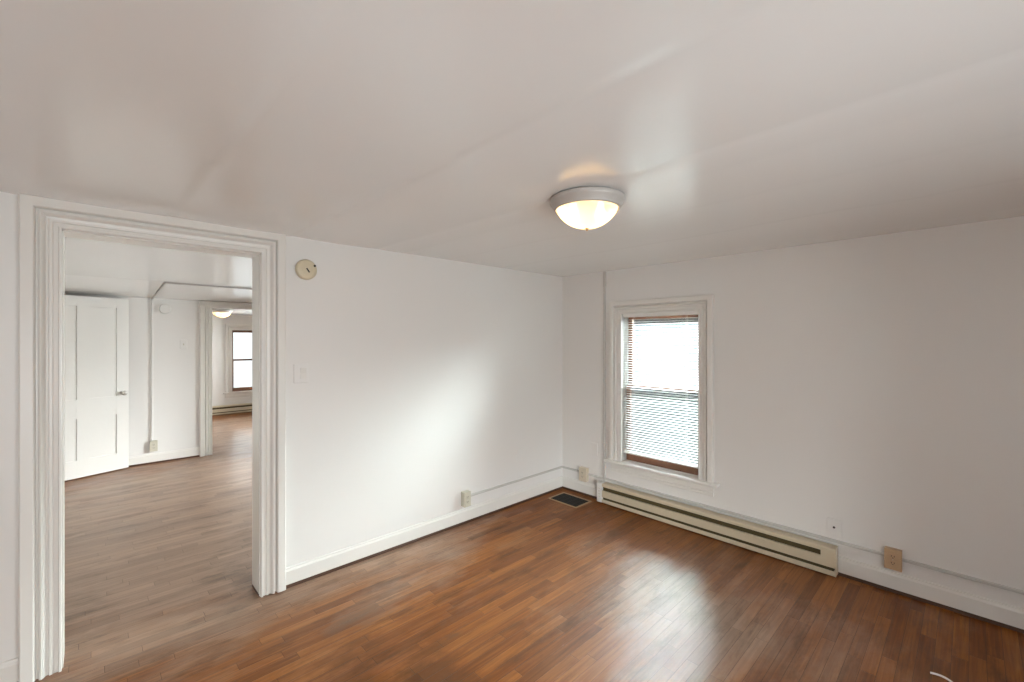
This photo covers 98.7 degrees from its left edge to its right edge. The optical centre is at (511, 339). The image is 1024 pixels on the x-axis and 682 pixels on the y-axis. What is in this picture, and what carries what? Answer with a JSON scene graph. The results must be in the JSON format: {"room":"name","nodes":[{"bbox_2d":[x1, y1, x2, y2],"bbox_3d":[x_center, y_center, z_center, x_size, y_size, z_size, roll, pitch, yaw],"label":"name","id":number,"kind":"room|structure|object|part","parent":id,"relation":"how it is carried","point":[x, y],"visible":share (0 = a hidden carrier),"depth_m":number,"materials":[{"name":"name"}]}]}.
{"room":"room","nodes":[
{"label":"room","id":0,"kind":"room"},
{"bbox_2d":[65,294,238,456],"bbox_3d":[-3.724,0.460,6.027,3.950,2.120,0.140,0,0,-44],"label":"wall","id":1,"kind":"structure","parent":0,"point":[175,369],"depth_m":5.40,"materials":[{"name":"paint"}]},
{"bbox_2d":[150,440,157,451],"bbox_3d":[-4.331,1.285,5.316,0.074,0.127,0.048,0,0,-44],"label":"outlet box","id":2,"kind":"object","parent":1,"relation":"attached to","point":[153,444],"visible":1,"depth_m":5.30,"materials":[{"name":"beige plastic"}]},
{"bbox_2d":[129,447,199,466],"bbox_3d":[-4.527,1.440,5.148,1.434,0.119,0.019,0,0,-44],"label":"baseboard","id":3,"kind":"structure","parent":1,"relation":"attached to","point":[139,460],"depth_m":5.39,"materials":[{"name":"paint"}]},
{"bbox_2d":[159,304,170,313],"bbox_3d":[-4.250,-0.372,5.392,0.120,0.120,0.050,0,0,-44],"label":"smoke detector","id":4,"kind":"object","parent":1,"relation":"attached to","point":[164,309],"visible":1,"depth_m":5.37,"materials":[{"name":"white plastic"}]},
{"bbox_2d":[180,340,186,348],"bbox_3d":[-4.130,0.063,5.533,0.072,0.115,0.012,0,0,-44],"label":"light switch","id":5,"kind":"object","parent":1,"relation":"attached to","point":[183,343],"visible":1,"depth_m":5.53,"materials":[{"name":"paint"}]},
{"bbox_2d":[199,301,251,456],"bbox_3d":[-3.659,0.502,6.061,1.080,1.996,0.182,0,0,-44],"label":"door frame","id":6,"kind":"structure","parent":1,"relation":"attached to","point":[205,307],"depth_m":5.68,"materials":[{"name":"paint"}]},
{"bbox_3d":[-3.952,0.541,5.684,0.135,1.918,0.041,0,0,-44],"label":"casing","id":7,"kind":"part","parent":6,"relation":"part of","materials":[{"name":"paint"}]},
{"bbox_2d":[65,237,251,314],"bbox_3d":[-3.549,-0.624,5.917,4.050,0.253,7.480,0,0,-44],"label":"ceiling","id":8,"kind":"structure","parent":0,"point":[92,267],"depth_m":3.75,"materials":[{"name":"paint"}]},
{"bbox_2d":[151,282,251,440],"bbox_3d":[-2.853,0.326,5.830,2.888,1.790,1.350,0,0,-44],"label":"conduit","id":9,"kind":"object","parent":8,"relation":"attached to","point":[164,283],"visible":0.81,"depth_m":5.30,"materials":[{"name":"paint"}]},
{"bbox_2d":[212,309,232,317],"bbox_3d":[-4.844,-0.426,7.350,0.326,0.144,0.326,0,0,-44],"label":"ceiling lamp","id":10,"kind":"object","parent":8,"relation":"attached to","point":[221,313],"visible":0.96,"depth_m":7.26,"materials":[{"name":"white glass"}]},
{"bbox_3d":[-4.844,-0.410,7.350,0.265,0.087,0.265,0,0,-44],"label":"lamp shade","id":11,"kind":"part","parent":10,"relation":"part of","materials":[{"name":"white glass"}]},
{"bbox_2d":[212,314,251,405],"bbox_3d":[-6.122,0.410,8.605,4.050,2.220,0.160,0,0,-44],"label":"wall","id":12,"kind":"structure","parent":0,"point":[218,323],"depth_m":8.78,"materials":[{"name":"paint"}]},
{"bbox_2d":[212,403,251,414],"bbox_3d":[-5.721,1.401,8.806,2.206,0.177,0.067,0,0,-44],"label":"baseboard heater","id":13,"kind":"object","parent":12,"relation":"attached to","point":[244,407],"visible":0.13,"depth_m":8.85,"materials":[{"name":"beige metal"}]},
{"bbox_3d":[-5.721,1.391,8.800,2.200,0.102,0.054,0,0,-44],"label":"panel","id":14,"kind":"part","parent":13,"relation":"part of","materials":[{"name":"beige metal"}]},
{"bbox_3d":[-5.724,1.401,8.804,2.200,0.174,0.064,0,0,-44],"label":"panel","id":15,"kind":"part","parent":13,"relation":"part of","materials":[{"name":"beige metal"}]},
{"bbox_2d":[223,324,251,397],"bbox_3d":[-5.463,0.436,9.193,0.999,1.482,0.222,0,0,-44],"label":"window","id":16,"kind":"structure","parent":12,"relation":"in","point":[230,392],"depth_m":8.90,"materials":[{"name":"paint"}]},
{"bbox_3d":[-5.704,0.380,8.866,0.115,1.370,0.041,0,0,-44],"label":"casing","id":17,"kind":"part","parent":16,"relation":"part of","materials":[{"name":"paint"}]},
{"bbox_3d":[-5.506,0.126,9.238,0.685,0.628,0.032,0,0,-44],"label":"sash","id":18,"kind":"part","parent":16,"relation":"part of","materials":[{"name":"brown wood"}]},
{"bbox_3d":[-5.483,0.733,9.213,0.685,0.656,0.032,0,0,-44],"label":"sash","id":19,"kind":"part","parent":16,"relation":"part of","materials":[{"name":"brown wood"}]},
{"bbox_2d":[0,192,561,662],"bbox_3d":[-1.349,0.410,2.787,5.200,2.220,0.155,0,0,-44],"label":"wall","id":20,"kind":"structure","parent":0,"point":[428,377],"depth_m":3.14,"materials":[{"name":"paint"}]},
{"bbox_2d":[0,657,17,681],"bbox_3d":[-2.618,1.440,1.452,1.321,0.119,0.019,0,0,-44],"label":"baseboard","id":21,"kind":"structure","parent":20,"relation":"attached to","point":[9,668],"depth_m":1.89,"materials":[{"name":"paint"}]},
{"bbox_2d":[18,193,285,681],"bbox_3d":[-1.800,0.435,2.328,1.068,2.130,0.197,0,0,-44],"label":"door frame","id":22,"kind":"structure","parent":20,"relation":"attached to","point":[44,223],"depth_m":1.98,"materials":[{"name":"paint"}]},
{"bbox_3d":[-2.085,0.435,1.947,0.130,2.130,0.041,0,0,-44],"label":"casing","id":23,"kind":"part","parent":22,"relation":"part of","materials":[{"name":"paint"}]},
{"bbox_3d":[-1.408,0.432,2.595,0.130,2.124,0.041,0,0,-44],"label":"casing","id":24,"kind":"part","parent":22,"relation":"part of","materials":[{"name":"paint"}]},
{"bbox_2d":[294,363,307,382],"bbox_3d":[-1.302,0.209,2.716,0.085,0.118,0.013,0,0,-44],"label":"light switch","id":25,"kind":"object","parent":20,"relation":"attached to","point":[300,370],"visible":1,"depth_m":2.71,"materials":[{"name":"paint"}]},
{"bbox_2d":[295,259,316,279],"bbox_3d":[-1.273,-0.432,2.723,0.124,0.124,0.044,0,0,-44],"label":"smoke detector","id":26,"kind":"object","parent":20,"relation":"attached to","point":[305,269],"visible":1,"depth_m":2.70,"materials":[{"name":"plastic"}]},
{"bbox_2d":[286,476,562,588],"bbox_3d":[-0.425,1.440,3.551,2.609,0.119,0.019,0,0,-44],"label":"baseboard","id":27,"kind":"structure","parent":20,"relation":"attached to","point":[314,568],"depth_m":3.22,"materials":[{"name":"paint"}]},
{"bbox_2d":[461,490,470,507],"bbox_3d":[-0.374,1.294,3.577,0.066,0.120,0.053,0,0,-44],"label":"outlet box","id":28,"kind":"object","parent":20,"relation":"attached to","point":[465,495],"visible":1,"depth_m":3.56,"materials":[{"name":"beige plastic"}]},
{"bbox_3d":[-0.360,1.294,3.562,0.066,0.120,0.006,0,0,-44],"label":"plate","id":29,"kind":"part","parent":28,"relation":"part of","materials":[{"name":"beige plastic"}]},
{"bbox_2d":[471,466,562,496],"bbox_3d":[0.072,1.288,4.028,1.207,0.017,0.018,0,0,-44],"label":"conduit","id":30,"kind":"object","parent":20,"relation":"attached to","point":[560,467],"visible":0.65,"depth_m":3.97,"materials":[{"name":"paint"}]},
{"bbox_2d":[0,0,1023,276],"bbox_3d":[0.191,-0.626,1.178,5.000,0.018,4.300,0,0,-44],"label":"ceiling","id":31,"kind":"structure","parent":0,"point":[442,129],"depth_m":1.25,"materials":[{"name":"paint"}]},
{"bbox_2d":[550,186,624,230],"bbox_3d":[0.328,-0.545,1.925,0.326,0.144,0.326,0,0,-44],"label":"ceiling lamp","id":32,"kind":"object","parent":31,"relation":"attached to","point":[589,207],"visible":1,"depth_m":1.83,"materials":[{"name":"white glass"}]},
{"bbox_3d":[0.328,-0.529,1.925,0.265,0.087,0.265,0,0,-44],"label":"lamp shade","id":33,"kind":"part","parent":32,"relation":"part of","materials":[{"name":"white glass"}]},
{"bbox_2d":[35,412,1023,681],"bbox_3d":[-2.403,1.550,3.852,5.350,0.100,12.150,0,0,-44],"label":"floor","id":34,"kind":"structure","parent":0,"point":[158,556],"depth_m":2.49,"materials":[{"name":"brown wood"}]},
{"bbox_2d":[548,492,591,507],"bbox_3d":[0.538,1.498,4.110,0.236,0.005,0.336,0,0,-44],"label":"floor vent","id":35,"kind":"object","parent":34,"relation":"in","point":[571,500],"visible":1,"depth_m":4.10,"materials":[{"name":"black metal"}]},
{"bbox_2d":[930,672,952,681],"bbox_3d":[1.900,1.495,1.908,0.047,0.009,0.142,0,0,-1],"label":"loose cable","id":36,"kind":"object","parent":34,"relation":"on","point":[933,673],"visible":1,"depth_m":1.95,"materials":[{"name":"white plastic"}]},
{"bbox_2d":[562,216,1023,608],"bbox_3d":[2.090,0.410,2.926,0.160,2.220,4.400,0,0,-44],"label":"wall","id":37,"kind":"structure","parent":0,"point":[874,385],"depth_m":2.73,"materials":[{"name":"paint"}]},
{"bbox_2d":[563,466,578,471],"bbox_3d":[0.587,1.288,4.367,0.018,0.017,0.240,0,0,-44],"label":"conduit","id":38,"kind":"object","parent":37,"relation":"attached to","point":[568,468],"visible":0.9,"depth_m":4.36,"materials":[{"name":"paint"}]},
{"bbox_2d":[579,466,588,481],"bbox_3d":[0.690,1.297,4.238,0.048,0.130,0.088,0,0,-44],"label":"outlet box","id":39,"kind":"object","parent":37,"relation":"attached to","point":[583,471],"visible":1,"depth_m":4.22,"materials":[{"name":"beige plastic"}]},
{"bbox_3d":[0.677,1.297,4.225,0.006,0.130,0.088,0,0,-44],"label":"plate","id":40,"kind":"part","parent":39,"relation":"part of","materials":[{"name":"beige plastic"}]},
{"bbox_2d":[603,272,605,480],"bbox_3d":[0.859,0.342,4.083,0.018,1.940,0.026,0,0,-44],"label":"conduit","id":41,"kind":"object","parent":37,"relation":"attached to","point":[604,273],"visible":1,"depth_m":4.08,"materials":[{"name":"paint"}]},
{"bbox_2d":[604,294,719,496],"bbox_3d":[1.268,0.432,3.740,0.222,1.550,1.006,0,0,-44],"label":"window","id":42,"kind":"structure","parent":37,"relation":"in","point":[704,483],"depth_m":3.64,"materials":[{"name":"paint"}]},
{"bbox_3d":[0.939,0.376,3.983,0.041,1.438,0.115,0,0,-44],"label":"casing","id":43,"kind":"part","parent":42,"relation":"part of","materials":[{"name":"paint"}]},
{"bbox_2d":[623,311,697,467],"bbox_3d":[1.240,0.395,3.713,0.038,1.246,0.680,0,0,-44],"label":"window blind","id":44,"kind":"object","parent":42,"relation":"attached to","point":[687,313],"visible":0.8,"depth_m":3.68,"materials":[{"name":"white plastic"}]},
{"bbox_3d":[1.243,-0.213,3.716,0.028,0.030,0.680,0,0,-44],"label":"head rail","id":45,"kind":"part","parent":44,"relation":"part of","materials":[{"name":"white plastic"}]},
{"bbox_3d":[1.243,1.011,3.716,0.024,0.014,0.680,0,0,-44],"label":"rail","id":46,"kind":"part","parent":44,"relation":"part of","materials":[{"name":"white plastic"}]},
{"bbox_3d":[1.408,0.402,3.544,0.028,1.219,0.001,0,0,-44],"label":"ladder cord","id":47,"kind":"part","parent":44,"relation":"part of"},
{"bbox_3d":[1.289,0.746,3.760,0.032,0.690,0.692,0,0,-44],"label":"sash","id":48,"kind":"part","parent":42,"relation":"part of","materials":[{"name":"brown wood"}]},
{"bbox_3d":[1.313,0.105,3.783,0.032,0.662,0.692,0,0,-44],"label":"sash","id":49,"kind":"part","parent":42,"relation":"part of","materials":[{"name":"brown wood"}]},
{"bbox_3d":[1.497,0.376,3.400,0.041,1.438,0.115,0,0,-44],"label":"casing","id":50,"kind":"part","parent":42,"relation":"part of","materials":[{"name":"paint"}]},
{"bbox_2d":[597,481,837,576],"bbox_3d":[1.427,1.401,3.426,0.069,0.177,1.802,0,0,-44],"label":"baseboard heater","id":51,"kind":"object","parent":37,"relation":"attached to","point":[816,555],"visible":1,"depth_m":3.22,"materials":[{"name":"beige metal"}]},
{"bbox_2d":[588,473,883,555],"bbox_3d":[1.485,1.292,3.429,0.018,0.017,2.178,0,0,-44],"label":"conduit","id":52,"kind":"object","parent":37,"relation":"attached to","point":[589,474],"visible":0.9,"depth_m":3.16,"materials":[{"name":"paint"}]},
{"bbox_2d":[563,476,1023,633],"bbox_3d":[1.996,1.440,2.894,0.019,0.119,4.283,0,0,-44],"label":"baseboard","id":53,"kind":"structure","parent":37,"relation":"attached to","point":[997,613],"depth_m":2.50,"materials":[{"name":"paint"}]},
{"bbox_2d":[827,517,841,538],"bbox_3d":[2.067,1.210,2.825,0.012,0.116,0.078,0,0,-44],"label":"wall plate","id":54,"kind":"object","parent":37,"relation":"attached to","point":[834,526],"visible":1,"depth_m":2.82,"materials":[{"name":"paint"}]},
{"bbox_2d":[884,546,901,571],"bbox_3d":[2.257,1.298,2.605,0.043,0.120,0.080,0,0,-44],"label":"outlet box","id":55,"kind":"object","parent":37,"relation":"attached to","point":[892,556],"visible":1,"depth_m":2.59,"materials":[{"name":"beige plastic"}]},
{"bbox_2d":[889,553,896,559],"bbox_3d":[2.243,1.278,2.591,0.003,0.028,0.033,0,0,-44],"label":"receptacle","id":56,"kind":"object","parent":55,"relation":"attached to","point":[892,556],"depth_m":2.59,"materials":[{"name":"beige plastic"}]},
{"bbox_2d":[889,560,896,565],"bbox_3d":[2.243,1.317,2.591,0.003,0.028,0.033,0,0,-44],"label":"receptacle","id":57,"kind":"object","parent":55,"relation":"attached to","point":[891,562],"depth_m":2.59,"materials":[{"name":"beige plastic"}]},
{"bbox_2d":[902,558,1023,594],"bbox_3d":[2.747,1.295,2.111,0.018,0.017,1.312,0,0,-44],"label":"conduit","id":58,"kind":"object","parent":37,"relation":"attached to","point":[956,574],"visible":1,"depth_m":2.40,"materials":[{"name":"paint"}]},
{"bbox_3d":[-5.008,0.410,4.476,0.150,2.220,7.345,0,0,-44],"label":"wall","id":59,"kind":"structure","parent":0,"visible":0},
{"bbox_2d":[65,295,128,480],"bbox_3d":[-4.629,0.510,4.759,0.101,1.956,0.806,0,0,26],"label":"door","id":60,"kind":"structure","parent":59,"relation":"in","point":[96,328],"depth_m":4.87,"materials":[{"name":"paint"}]},
{"bbox_3d":[-4.731,0.143,4.620,0.014,1.011,0.240,0,0,26],"label":"panel","id":61,"kind":"part","parent":60,"relation":"part of","materials":[{"name":"paint"}]},
{"bbox_3d":[-4.731,1.077,4.620,0.014,0.453,0.240,0,0,26],"label":"panel","id":62,"kind":"part","parent":60,"relation":"part of","materials":[{"name":"paint"}]},
{"bbox_3d":[-4.582,0.143,4.930,0.014,1.011,0.240,0,0,26],"label":"panel","id":63,"kind":"part","parent":60,"relation":"part of","materials":[{"name":"paint"}]},
{"bbox_3d":[-4.582,1.077,4.930,0.014,0.453,0.240,0,0,26],"label":"panel","id":64,"kind":"part","parent":60,"relation":"part of","materials":[{"name":"paint"}]},
{"label":"outside","id":65,"kind":"structure","parent":0,"visible":0},
{"bbox_2d":[634,318,697,323],"bbox_3d":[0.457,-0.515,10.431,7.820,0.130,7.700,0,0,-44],"label":"window blind","id":66,"kind":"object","parent":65,"point":[676,320],"depth_m":11.02,"materials":[{"name":"white plastic"}]}
]}

